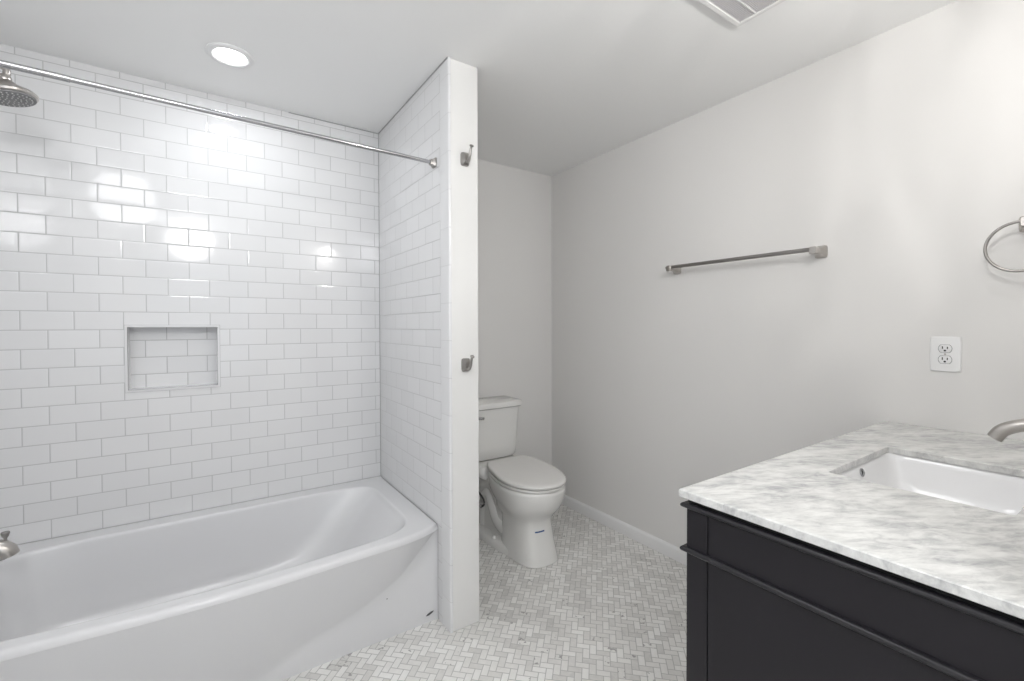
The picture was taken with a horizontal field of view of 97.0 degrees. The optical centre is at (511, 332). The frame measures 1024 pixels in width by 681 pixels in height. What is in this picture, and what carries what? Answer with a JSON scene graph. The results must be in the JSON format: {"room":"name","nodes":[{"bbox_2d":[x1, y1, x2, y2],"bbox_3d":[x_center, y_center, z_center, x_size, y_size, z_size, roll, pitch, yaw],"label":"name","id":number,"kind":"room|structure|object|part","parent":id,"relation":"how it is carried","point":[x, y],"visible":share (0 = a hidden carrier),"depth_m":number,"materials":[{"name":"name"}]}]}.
{"room":"bathroom","nodes":[
{"label":"bathroom","id":0,"kind":"room"},
{"bbox_2d":[0,44,551,544],"bbox_3d":[-0.899,0.052,2.529,2.777,2.313,0.178,-1,1,-34],"label":"wall","id":1,"kind":"structure","parent":0,"point":[117,210],"depth_m":2.07,"materials":[{"name":"tile"}]},
{"bbox_2d":[124,325,219,392],"bbox_3d":[-1.502,0.109,2.018,0.338,0.286,0.016,-1,1,-34],"label":"trim","id":2,"kind":"structure","parent":1,"relation":"attached to","point":[125,326],"depth_m":1.99,"materials":[{"name":"white tile"}]},
{"bbox_2d":[451,59,478,631],"bbox_3d":[-0.484,0.054,2.288,0.126,2.313,1.042,-1,1,-34],"label":"wall","id":3,"kind":"structure","parent":0,"point":[464,105],"depth_m":1.86,"materials":[{"name":"white paint"}]},
{"bbox_2d":[289,57,447,474],"bbox_3d":[-0.682,-0.144,2.044,0.452,1.906,0.865,-1,1,-34],"label":"trim","id":4,"kind":"structure","parent":3,"relation":"attached to","point":[446,57],"depth_m":2.51,"materials":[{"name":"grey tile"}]},
{"bbox_2d":[379,68,441,621],"bbox_3d":[-0.512,0.056,2.209,0.010,2.313,0.786,-1,1,-34],"label":"tile","id":5,"kind":"structure","parent":3,"relation":"attached to","point":[409,190],"depth_m":2.12,"materials":[{"name":"white tile"}]},
{"bbox_2d":[439,57,452,632],"bbox_3d":[-0.268,0.061,1.851,0.010,2.313,0.080,-1,1,-34],"label":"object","id":6,"kind":"structure","parent":3,"relation":"attached to","point":[445,68],"depth_m":1.84,"materials":[{"name":"tile"}]},
{"bbox_2d":[460,144,473,166],"bbox_3d":[-0.174,-0.713,1.816,0.037,0.070,0.068,-1,1,-34],"label":"robe hook","id":7,"kind":"object","parent":3,"relation":"attached to","point":[465,158],"visible":1,"depth_m":1.82,"materials":[{"name":"grey metal"}]},
{"bbox_3d":[-0.187,-0.705,1.835,0.037,0.054,0.024,-1,1,-34],"label":"plate","id":8,"kind":"part","parent":7,"relation":"part of","materials":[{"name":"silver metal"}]},
{"bbox_2d":[461,355,474,371],"bbox_3d":[-0.172,0.123,1.829,0.037,0.070,0.068,-1,1,-34],"label":"robe hook","id":9,"kind":"object","parent":3,"relation":"attached to","point":[466,363],"visible":1,"depth_m":1.84,"materials":[{"name":"grey metal"}]},
{"bbox_3d":[-0.185,0.131,1.848,0.037,0.054,0.024,-1,1,-34],"label":"plate","id":10,"kind":"part","parent":9,"relation":"part of","materials":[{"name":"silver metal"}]},
{"bbox_2d":[0,0,957,175],"bbox_3d":[0.258,-1.121,0.803,3.017,0.080,4.305,-1,1,-34],"label":"ceiling","id":11,"kind":"structure","parent":0,"point":[562,85],"depth_m":1.75,"materials":[{"name":"white paint"}]},
{"bbox_2d":[205,42,254,67],"bbox_3d":[-1.109,-1.088,1.785,0.166,0.008,0.166,-1,1,-34],"label":"recessed light","id":12,"kind":"object","parent":11,"relation":"in","point":[226,54],"visible":1,"depth_m":1.77,"materials":[{"name":"white paint"}]},
{"bbox_2d":[698,0,785,26],"bbox_3d":[0.760,-1.081,1.415,0.263,0.020,0.263,-1,1,-34],"label":"ceiling vent","id":13,"kind":"object","parent":11,"relation":"in","point":[737,12],"visible":1,"depth_m":1.50,"materials":[{"name":"white plastic"}]},
{"bbox_2d":[710,0,777,21],"bbox_3d":[0.760,-1.077,1.415,0.223,0.006,0.223,-1,1,-34],"label":"grille","id":14,"kind":"object","parent":13,"relation":"attached to","point":[731,10],"depth_m":1.50,"materials":[{"name":"white"}]},
{"bbox_2d":[282,504,686,680],"bbox_3d":[0.264,1.271,0.841,3.017,0.080,4.305,-1,1,-34],"label":"floor","id":15,"kind":"structure","parent":0,"point":[611,606],"depth_m":1.87,"materials":[{"name":"tile"}]},
{"bbox_2d":[0,476,437,680],"bbox_3d":[-1.128,1.018,1.768,1.521,0.406,0.841,-1,1,-34],"label":"bathtub","id":16,"kind":"object","parent":15,"relation":"on","point":[281,587],"visible":1,"depth_m":1.73,"materials":[{"name":"white ceramic"}]},
{"bbox_2d":[479,396,565,567],"bbox_3d":[0.007,0.813,2.609,0.394,0.783,0.760,-1,1,-34],"label":"toilet","id":17,"kind":"object","parent":15,"relation":"on","point":[520,495],"visible":0.8,"depth_m":2.47,"materials":[{"name":"white porcelain"}]},
{"bbox_3d":[-0.148,0.614,2.834,0.360,0.309,0.191,-1,1,-34],"label":"tank","id":18,"kind":"part","parent":17,"relation":"part of","materials":[{"name":"white ceramic"}]},
{"bbox_3d":[-0.146,0.439,2.828,0.394,0.041,0.218,-1,1,-34],"label":"tank lid","id":19,"kind":"part","parent":17,"relation":"part of","materials":[{"name":"white ceramic"}]},
{"bbox_3d":[0.086,0.795,2.503,0.363,0.022,0.483,-1,1,-34],"label":"seat","id":20,"kind":"part","parent":17,"relation":"part of","materials":[{"name":"white plastic"}]},
{"bbox_3d":[0.085,0.770,2.503,0.369,0.040,0.497,-1,1,-34],"label":"seat lid","id":21,"kind":"part","parent":17,"relation":"part of","materials":[{"name":"white plastic"}]},
{"bbox_2d":[680,500,1023,680],"bbox_3d":[1.018,0.788,1.108,1.215,0.874,0.566,-1,1,-34],"label":"vanity cabinet","id":22,"kind":"object","parent":15,"relation":"on","point":[764,604],"visible":0.52,"depth_m":0.77,"materials":[{"name":"black wood"}]},
{"bbox_3d":[0.889,0.354,1.297,1.199,0.012,0.045,-1,1,-34],"label":"rail","id":23,"kind":"part","parent":22,"relation":"part of","materials":[{"name":"black wood"}]},
{"bbox_3d":[1.021,0.462,1.096,1.215,0.012,0.552,-1,1,-34],"label":"moulding","id":24,"kind":"part","parent":22,"relation":"part of","materials":[{"name":"black wood"}]},
{"bbox_2d":[679,421,1023,619],"bbox_3d":[1.020,0.342,1.094,1.220,0.017,0.552,-1,1,-34],"label":"countertop","id":25,"kind":"structure","parent":22,"relation":"on","point":[972,553],"depth_m":0.86,"materials":[{"name":"stone"}]},
{"bbox_2d":[838,453,1023,514],"bbox_3d":[1.011,0.424,1.079,0.440,0.146,0.342,-1,1,-34],"label":"undermount sink","id":26,"kind":"object","parent":25,"relation":"in","point":[990,490],"visible":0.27,"depth_m":1.20,"materials":[{"name":"white ceramic"}]},
{"bbox_2d":[987,419,1023,441],"bbox_3d":[1.131,0.259,0.971,0.356,0.152,0.159,-1,1,-34],"label":"sink faucet","id":27,"kind":"object","parent":25,"relation":"on","point":[999,432],"visible":1,"depth_m":1.00,"materials":[{"name":"silver metal"}]},
{"bbox_3d":[0.556,0.364,0.745,0.027,0.012,0.494,-1,1,-34],"label":"rail","id":28,"kind":"part","parent":22,"relation":"part of","materials":[{"name":"black"}]},
{"bbox_2d":[551,0,1023,547],"bbox_3d":[1.023,0.051,2.277,0.120,2.313,2.755,-1,1,-34],"label":"wall","id":29,"kind":"structure","parent":0,"point":[898,151],"depth_m":1.91,"materials":[{"name":"white paint"}]},
{"bbox_2d":[562,495,686,565],"bbox_3d":[0.820,1.170,2.480,0.013,0.070,1.915,-1,1,-34],"label":"baseboard","id":30,"kind":"structure","parent":29,"relation":"attached to","point":[659,545],"depth_m":2.66,"materials":[{"name":"white paint"}]},
{"bbox_2d":[665,245,827,273],"bbox_3d":[1.027,-0.330,2.085,0.080,0.049,0.717,-1,1,-34],"label":"towel bar","id":31,"kind":"object","parent":29,"relation":"attached to","point":[819,251],"visible":1,"depth_m":1.96,"materials":[{"name":"silver metal"}]},
{"bbox_3d":[0.839,-0.334,2.363,0.080,0.049,0.045,-1,1,-34],"label":"post","id":32,"kind":"part","parent":31,"relation":"part of","materials":[{"name":"silver metal"}]},
{"bbox_3d":[1.216,-0.326,1.807,0.080,0.049,0.045,-1,1,-34],"label":"post","id":33,"kind":"part","parent":31,"relation":"part of","materials":[{"name":"silver metal"}]},
{"bbox_2d":[930,336,961,371],"bbox_3d":[1.457,0.072,1.524,0.009,0.119,0.079,-1,1,-34],"label":"wall outlet","id":34,"kind":"object","parent":29,"relation":"attached to","point":[945,351],"visible":1,"depth_m":1.52,"materials":[{"name":"white plastic"}]},
{"bbox_2d":[938,356,951,363],"bbox_3d":[1.455,0.090,1.523,0.003,0.025,0.033,-1,1,-34],"label":"receptacle","id":35,"kind":"object","parent":34,"relation":"attached to","point":[941,359],"depth_m":1.52,"materials":[{"name":"grey plastic"}]},
{"bbox_2d":[939,345,951,352],"bbox_3d":[1.455,0.053,1.522,0.003,0.025,0.033,-1,1,-34],"label":"receptacle","id":36,"kind":"object","parent":34,"relation":"attached to","point":[942,348],"depth_m":1.52,"materials":[{"name":"grey plastic"}]},
{"bbox_2d":[983,216,1023,271],"bbox_3d":[1.532,-0.268,1.361,0.060,0.174,0.155,-1,1,-34],"label":"towel ring","id":37,"kind":"object","parent":29,"relation":"attached to","point":[1020,221],"visible":1,"depth_m":1.38,"materials":[{"name":"silver metal"}]},
{"bbox_3d":[1.539,-0.330,1.351,0.060,0.049,0.045,-1,1,-34],"label":"post","id":38,"kind":"part","parent":37,"relation":"part of","materials":[{"name":"silver metal"}]},
{"bbox_3d":[-0.938,0.091,0.008,0.120,2.313,4.305,-1,1,-34],"label":"wall","id":39,"kind":"structure","parent":0,"visible":0},
{"bbox_2d":[0,531,19,560],"bbox_3d":[-1.700,0.690,1.430,0.204,0.087,0.072,-1,1,-34],"label":"tub spout","id":40,"kind":"object","parent":39,"relation":"attached to","point":[8,548],"visible":1,"depth_m":1.46,"materials":[{"name":"silver metal"}]},
{"bbox_3d":[-1.642,0.662,1.469,0.022,0.034,0.022,-1,1,-34],"label":"diverter knob","id":41,"kind":"part","parent":40,"relation":"part of","materials":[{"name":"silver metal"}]},
{"bbox_2d":[0,67,38,106],"bbox_3d":[-1.678,-0.804,1.424,0.268,0.127,0.136,-1,1,-34],"label":"shower","id":42,"kind":"object","parent":39,"relation":"attached to","point":[12,94],"visible":1,"depth_m":1.46,"materials":[{"name":"silver metal"}]},
{"bbox_3d":[-1.705,-0.837,1.407,0.206,0.060,0.022,-1,1,-34],"label":"arm","id":43,"kind":"part","parent":42,"relation":"part of","materials":[{"name":"silver metal"}]},
{"bbox_2d":[0,60,436,167],"bbox_3d":[-0.941,-0.706,1.461,1.524,0.038,0.038,-1,1,-36],"label":"shower curtain rod","id":44,"kind":"object","parent":39,"relation":"attached to","point":[4,64],"visible":1,"depth_m":1.41,"materials":[{"name":"silver metal"}]},
{"bbox_3d":[-1.383,-0.700,1.140,0.392,0.018,0.018,-1,1,-36],"label":"rod","id":45,"kind":"part","parent":44,"relation":"part of","materials":[{"name":"silver metal"}]},
{"bbox_3d":[-0.788,-0.708,1.572,1.109,0.016,0.016,-1,1,-36],"label":"rod","id":46,"kind":"part","parent":44,"relation":"part of","materials":[{"name":"silver metal"}]}
]}

